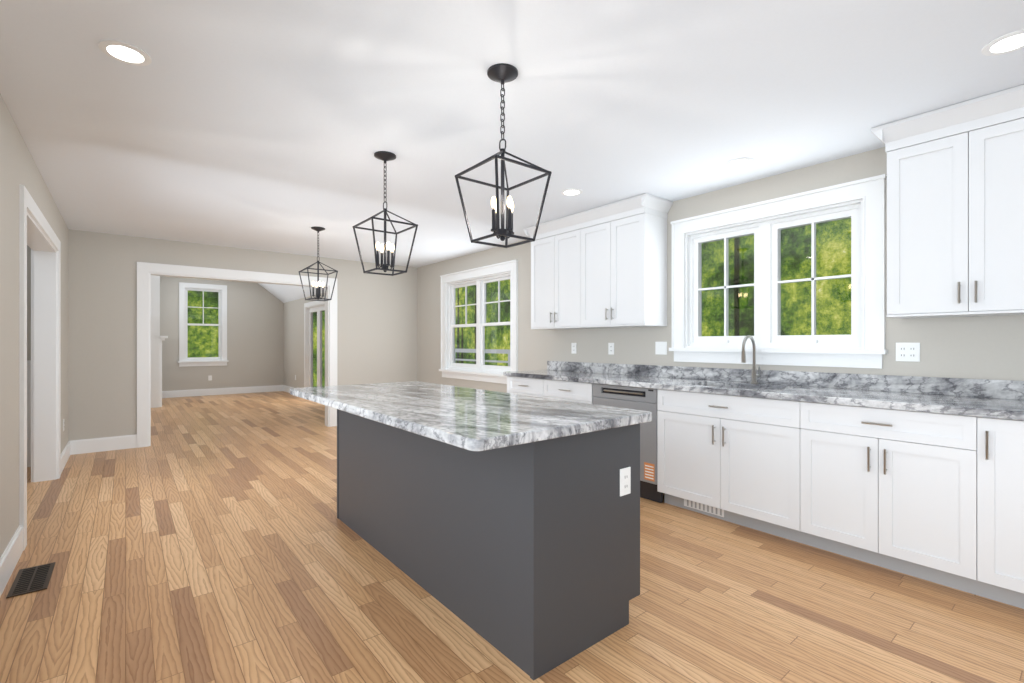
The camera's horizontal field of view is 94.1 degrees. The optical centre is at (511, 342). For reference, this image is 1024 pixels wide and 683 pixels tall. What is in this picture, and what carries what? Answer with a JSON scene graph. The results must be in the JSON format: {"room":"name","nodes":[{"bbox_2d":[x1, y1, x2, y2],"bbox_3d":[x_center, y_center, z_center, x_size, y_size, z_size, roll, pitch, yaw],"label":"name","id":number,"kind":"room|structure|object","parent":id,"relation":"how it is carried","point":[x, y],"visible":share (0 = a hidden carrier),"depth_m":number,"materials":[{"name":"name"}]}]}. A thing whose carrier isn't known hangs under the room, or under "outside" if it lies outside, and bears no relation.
{"room":"kitchen","nodes":[
{"label":"kitchen","id":0,"kind":"room"},
{"bbox_2d":[27,245,30,359],"bbox_3d":[-5.173,-0.165,4.394,1.270,2.750,0.140,0,0,-39],"label":"wall","id":1,"kind":"structure","parent":0,"point":[28,303],"depth_m":4.66,"materials":[{"name":"beige paint"}]},
{"bbox_2d":[0,94,68,557],"bbox_3d":[-1.903,-0.165,1.476,0.140,2.750,9.370,0,0,-39],"label":"wall","id":2,"kind":"structure","parent":0,"point":[18,166],"depth_m":2.62,"materials":[{"name":"beige paint"}]},
{"bbox_2d":[0,525,22,596],"bbox_3d":[-0.917,1.134,0.383,0.016,0.152,6.150,0,0,-39],"label":"baseboard","id":3,"kind":"structure","parent":2,"relation":"attached to","point":[11,555],"depth_m":2.49,"materials":[{"name":"white wood"}]},
{"bbox_2d":[19,185,60,550],"bbox_3d":[-3.543,0.145,3.501,0.180,2.130,2.000,0,0,-39],"label":"door frame","id":4,"kind":"structure","parent":2,"relation":"attached to","point":[38,237],"depth_m":4.16,"materials":[{"name":"white wood"}]},
{"bbox_2d":[61,441,71,472],"bbox_3d":[-4.451,1.134,4.747,0.016,0.152,1.080,0,0,-39],"label":"baseboard","id":5,"kind":"structure","parent":2,"relation":"attached to","point":[67,451],"depth_m":4.81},
{"bbox_2d":[160,276,283,390],"bbox_3d":[-6.982,-0.215,11.164,3.000,2.850,0.140,0,0,-39],"label":"wall","id":6,"kind":"structure","parent":0,"point":[255,334],"depth_m":11.41,"materials":[{"name":"beige paint"}]},
{"bbox_2d":[178,282,228,366],"bbox_3d":[-7.124,-0.415,11.014,0.980,1.890,0.195,0,0,-39],"label":"room window","id":7,"kind":"structure","parent":6,"relation":"in","point":[185,360],"depth_m":11.00,"materials":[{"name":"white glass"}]},
{"bbox_2d":[162,385,282,397],"bbox_3d":[-6.933,1.134,11.104,3.000,0.152,0.016,0,0,-39],"label":"baseboard","id":8,"kind":"structure","parent":6,"relation":"attached to","point":[213,391],"depth_m":11.18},
{"bbox_2d":[69,229,416,440],"bbox_3d":[-3.271,-0.165,6.487,4.320,2.750,0.140,0,0,-39],"label":"wall","id":9,"kind":"structure","parent":0,"point":[376,328],"depth_m":5.52,"materials":[{"name":"beige paint"}]},
{"bbox_2d":[72,434,136,454],"bbox_3d":[-4.555,1.134,5.347,0.550,0.152,0.016,0,0,-39],"label":"baseboard","id":10,"kind":"structure","parent":9,"relation":"attached to","point":[83,446],"depth_m":5.33,"materials":[{"name":"white wood"}]},
{"bbox_2d":[137,262,336,447],"bbox_3d":[-3.497,0.135,6.304,2.300,2.150,0.180,0,0,-39],"label":"door frame","id":11,"kind":"structure","parent":9,"relation":"attached to","point":[145,271],"depth_m":5.80,"materials":[{"name":"white wood"}]},
{"bbox_2d":[258,283,324,302],"bbox_3d":[-5.154,-1.335,8.907,3.600,0.650,6.269,0,0,-39],"label":"ceiling","id":12,"kind":"structure","parent":0,"point":[285,293],"depth_m":10.99,"materials":[{"name":"white paint"}]},
{"bbox_2d":[284,293,324,387],"bbox_3d":[-3.927,-0.215,9.887,0.140,2.850,5.970,0,0,-39],"label":"wall","id":13,"kind":"structure","parent":0,"point":[293,338],"depth_m":11.27,"materials":[{"name":"beige paint"}]},
{"bbox_2d":[283,385,292,392],"bbox_3d":[-5.180,1.134,11.310,0.016,0.152,1.820,0,0,-39],"label":"baseboard","id":14,"kind":"structure","parent":13,"relation":"attached to","point":[285,388],"depth_m":11.77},
{"bbox_2d":[304,299,324,386],"bbox_3d":[-4.073,0.165,10.052,0.160,2.090,1.530,0,0,-39],"label":"door","id":15,"kind":"structure","parent":13,"relation":"in","point":[318,307],"depth_m":10.48,"materials":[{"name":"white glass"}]},
{"bbox_2d":[0,391,1023,682],"bbox_3d":[-2.641,1.270,4.810,6.050,0.120,15.800,0,0,-39],"label":"floor","id":16,"kind":"structure","parent":0,"point":[208,539],"depth_m":2.25,"materials":[{"name":"brown wood"}]},
{"bbox_2d":[6,562,55,597],"bbox_3d":[-2.452,1.206,2.441,0.140,0.008,0.360,0,0,-39],"label":"floor vent","id":17,"kind":"object","parent":16,"relation":"in","point":[31,579],"visible":1,"depth_m":2.42,"materials":[{"name":"brown metal"}]},
{"bbox_2d":[151,275,167,407],"bbox_3d":[-7.240,-0.164,9.514,0.518,2.748,1.660,0,0,-39],"label":"fireplace mantel","id":18,"kind":"object","parent":16,"relation":"on","point":[157,339],"visible":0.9,"depth_m":8.95,"materials":[{"name":"white wood"}]},
{"bbox_2d":[337,409,639,680],"bbox_3d":[-0.312,0.776,2.713,0.658,0.869,2.050,0,0,-39],"label":"kitchen island","id":19,"kind":"object","parent":16,"relation":"on","point":[507,525],"depth_m":1.96,"materials":[{"name":"grey wood"}]},
{"bbox_2d":[290,381,651,452],"bbox_3d":[-0.432,0.320,2.623,0.950,0.040,2.180,0,0,-39],"label":"island countertop","id":20,"kind":"structure","parent":19,"relation":"on","point":[472,420],"depth_m":2.06,"materials":[{"name":"grey stone"}]},
{"bbox_2d":[620,467,630,496],"bbox_3d":[0.483,0.590,2.033,0.070,0.115,0.007,0,0,-39],"label":"outlet","id":21,"kind":"object","parent":19,"relation":"attached to","point":[625,481],"visible":1,"depth_m":2.03,"materials":[{"name":"white plastic"}]},
{"bbox_2d":[507,377,538,396],"bbox_3d":[0.381,0.775,4.915,0.617,0.869,0.617,0,0,-39],"label":"base cabinet","id":22,"kind":"object","parent":16,"relation":"on","point":[528,386],"depth_m":4.75,"materials":[{"name":"white wood"}]},
{"bbox_2d":[539,381,626,403],"bbox_3d":[0.710,0.775,4.509,0.617,0.869,0.663,0,0,-39],"label":"base cabinet","id":23,"kind":"object","parent":16,"relation":"on","point":[575,391],"depth_m":4.28,"materials":[{"name":"white wood"}]},
{"bbox_2d":[592,384,662,502],"bbox_3d":[1.101,0.774,3.985,0.569,0.863,0.635,0,0,-39],"label":"dishwasher","id":24,"kind":"object","parent":16,"relation":"on","point":[638,398],"visible":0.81,"depth_m":3.66,"materials":[{"name":"silver metal"}]},
{"bbox_2d":[657,413,814,546],"bbox_3d":[1.646,0.880,3.353,0.617,0.660,1.028,0,0,-39],"label":"base cabinet","id":25,"kind":"object","parent":16,"relation":"on","point":[755,477],"depth_m":3.09,"materials":[{"name":"white wood"}]},
{"bbox_2d":[787,401,954,587],"bbox_3d":[2.169,0.775,2.707,0.617,0.869,0.867,0,0,-39],"label":"base cabinet","id":26,"kind":"object","parent":16,"relation":"on","point":[919,477],"depth_m":2.50,"materials":[{"name":"white wood"}]},
{"bbox_2d":[503,369,1023,420],"bbox_3d":[1.906,0.320,3.007,0.647,0.040,5.556,0,0,-39],"label":"countertop","id":27,"kind":"structure","parent":26,"relation":"on","point":[1001,408],"depth_m":2.84,"materials":[{"name":"grey stone"}]},
{"bbox_2d":[741,335,759,383],"bbox_3d":[1.735,0.121,3.460,0.210,0.355,0.083,0,0,-39],"label":"gooseneck faucet","id":28,"kind":"object","parent":27,"relation":"on","point":[755,375],"visible":1,"depth_m":3.50,"materials":[{"name":"silver metal"}]},
{"bbox_2d":[955,417,1023,608],"bbox_3d":[2.551,0.775,2.235,0.617,0.869,0.581,0,0,-39],"label":"base cabinet","id":29,"kind":"object","parent":16,"relation":"on","point":[989,453],"depth_m":2.19,"materials":[{"name":"white wood"}]},
{"bbox_2d":[0,0,1023,267],"bbox_3d":[-0.668,-1.445,2.374,6.050,0.430,9.531,0,0,-39],"label":"ceiling","id":30,"kind":"structure","parent":0,"point":[262,124],"depth_m":2.42,"materials":[{"name":"white paint"}]},
{"bbox_2d":[98,40,151,65],"bbox_3d":[-1.636,-1.226,2.021,0.176,0.007,0.176,0,0,-39],"label":"recessed light","id":31,"kind":"object","parent":30,"relation":"in","point":[123,52],"visible":1,"depth_m":2.01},
{"bbox_2d":[299,226,337,300],"bbox_3d":[-2.073,-0.844,5.103,0.318,0.771,0.318,0,0,-39],"label":"pendant lantern","id":32,"kind":"object","parent":30,"relation":"hanging from","point":[318,282],"visible":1,"depth_m":5.09,"materials":[{"name":"black metal"}]},
{"bbox_2d":[353,151,417,275],"bbox_3d":[-0.831,-0.844,3.123,0.318,0.771,0.318,0,0,-39],"label":"pendant lantern","id":33,"kind":"object","parent":30,"relation":"hanging from","point":[385,156],"visible":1,"depth_m":3.11,"materials":[{"name":"black metal"}]},
{"bbox_2d":[455,63,551,247],"bbox_3d":[-0.043,-0.844,2.166,0.318,0.771,0.318,0,0,-39],"label":"pendant lantern","id":34,"kind":"object","parent":30,"relation":"hanging from","point":[502,73],"visible":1,"depth_m":2.15,"materials":[{"name":"black metal"}]},
{"bbox_2d":[561,188,582,195],"bbox_3d":[0.486,-1.226,3.881,0.176,0.007,0.176,0,0,-39],"label":"recessed light","id":35,"kind":"object","parent":30,"relation":"in","point":[570,192],"visible":1,"depth_m":3.88,"materials":[{"name":"white plastic"}]},
{"bbox_2d":[725,158,753,167],"bbox_3d":[1.550,-1.226,3.250,0.176,0.007,0.176,0,0,-39],"label":"recessed light","id":36,"kind":"object","parent":30,"relation":"in","point":[738,162],"visible":1,"depth_m":3.24,"materials":[{"name":"white plastic"}]},
{"bbox_2d":[981,29,1023,55],"bbox_3d":[2.039,-1.226,1.947,0.176,0.007,0.176,0,0,-39],"label":"recessed light","id":37,"kind":"object","parent":30,"relation":"in","point":[1008,42],"visible":1,"depth_m":1.96,"materials":[{"name":"white plastic"}]},
{"bbox_2d":[417,147,1023,392],"bbox_3d":[1.410,-0.165,4.249,0.140,2.750,9.510,0,0,-39],"label":"wall","id":38,"kind":"structure","parent":0,"point":[985,347],"depth_m":3.79,"materials":[{"name":"beige paint"}]},
{"bbox_2d":[439,260,517,383],"bbox_3d":[-0.455,-0.250,6.509,0.195,1.520,1.800,0,0,-39],"label":"window","id":39,"kind":"structure","parent":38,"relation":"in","point":[479,278],"depth_m":6.49,"materials":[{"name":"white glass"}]},
{"bbox_2d":[530,225,574,328],"bbox_3d":[0.575,-0.650,4.906,0.328,0.980,0.778,0,0,-39],"label":"upper cabinet","id":40,"kind":"object","parent":38,"relation":"attached to","point":[552,250],"depth_m":4.84,"materials":[{"name":"white wood"}]},
{"bbox_2d":[571,343,575,353],"bbox_3d":[0.657,0.055,5.061,0.007,0.115,0.070,0,0,-39],"label":"electrical outlet","id":41,"kind":"object","parent":38,"relation":"attached to","point":[573,348],"visible":1,"depth_m":5.06,"materials":[{"name":"white plastic"}]},
{"bbox_2d":[608,343,613,354],"bbox_3d":[0.972,0.055,4.673,0.007,0.115,0.070,0,0,-39],"label":"electrical outlet","id":42,"kind":"object","parent":38,"relation":"attached to","point":[610,348],"visible":1,"depth_m":4.67,"materials":[{"name":"white plastic"}]},
{"bbox_2d":[575,205,667,328],"bbox_3d":[0.991,-0.650,4.392,0.328,0.980,0.778,0,0,-39],"label":"upper cabinet","id":43,"kind":"object","parent":38,"relation":"attached to","point":[604,266],"depth_m":4.18,"materials":[{"name":"white wood"}]},
{"bbox_2d":[655,342,666,354],"bbox_3d":[1.324,0.045,4.237,0.008,0.115,0.116,0,0,-39],"label":"outlet","id":44,"kind":"object","parent":38,"relation":"attached to","point":[660,348],"visible":1,"depth_m":4.23,"materials":[{"name":"white plastic"}]},
{"bbox_2d":[669,174,887,368],"bbox_3d":[1.905,-0.445,3.594,0.195,1.210,1.511,0,0,-39],"label":"window frame","id":45,"kind":"structure","parent":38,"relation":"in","point":[861,204],"depth_m":3.48,"materials":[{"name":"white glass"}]},
{"bbox_2d":[547,361,1023,428],"bbox_3d":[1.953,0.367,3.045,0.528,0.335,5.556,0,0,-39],"label":"backsplash","id":46,"kind":"structure","parent":38,"relation":"attached to","point":[958,387],"depth_m":3.15,"materials":[{"name":"grey stone"}]},
{"bbox_2d":[896,343,919,361],"bbox_3d":[2.406,0.055,2.901,0.007,0.115,0.116,0,0,-39],"label":"electrical outlet","id":47,"kind":"object","parent":38,"relation":"attached to","point":[908,352],"visible":1,"depth_m":2.90,"materials":[{"name":"white plastic"}]},
{"bbox_2d":[883,101,1023,318],"bbox_3d":[2.494,-0.650,2.536,0.328,0.980,0.738,0,0,-39],"label":"upper cabinet","id":48,"kind":"object","parent":38,"relation":"attached to","point":[955,210],"depth_m":2.48,"materials":[{"name":"white wood"}]},
{"bbox_2d":[679,393,778,428],"bbox_3d":[1.447,0.437,3.242,0.010,0.195,0.700,0,0,-39],"label":"drawer front","id":49,"kind":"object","parent":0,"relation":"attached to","point":[741,410],"depth_m":3.12,"materials":[{"name":"white wood"}]},
{"label":"outside","id":50,"kind":"structure","parent":0,"visible":0},
{"bbox_2d":[188,218,850,386],"bbox_3d":[-2.851,-1.790,6.699,20.000,14.000,30.000,0,0,-39],"label":"trees","id":51,"kind":"object","parent":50,"point":[844,235],"depth_m":9.50,"materials":[{"name":"green plant"}]},
{"bbox_3d":[-4.530,-0.165,2.702,0.140,2.750,3.300,0,0,-39],"label":"wall","id":52,"kind":"structure","parent":0,"visible":0},
{"bbox_2d":[27,360,30,466],"bbox_3d":[-5.040,0.690,4.389,1.070,1.040,0.035,0,0,-39],"label":"trim","id":53,"kind":"structure","parent":52,"relation":"attached to","point":[28,413],"depth_m":4.63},
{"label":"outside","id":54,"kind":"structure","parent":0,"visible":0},
{"bbox_2d":[455,349,509,365],"bbox_3d":[-0.964,0.800,9.398,2.550,1.320,9.420,0,0,-39],"label":"deck railing","id":55,"kind":"object","parent":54,"point":[501,351],"depth_m":10.75,"materials":[{"name":"white wood"}]}
]}

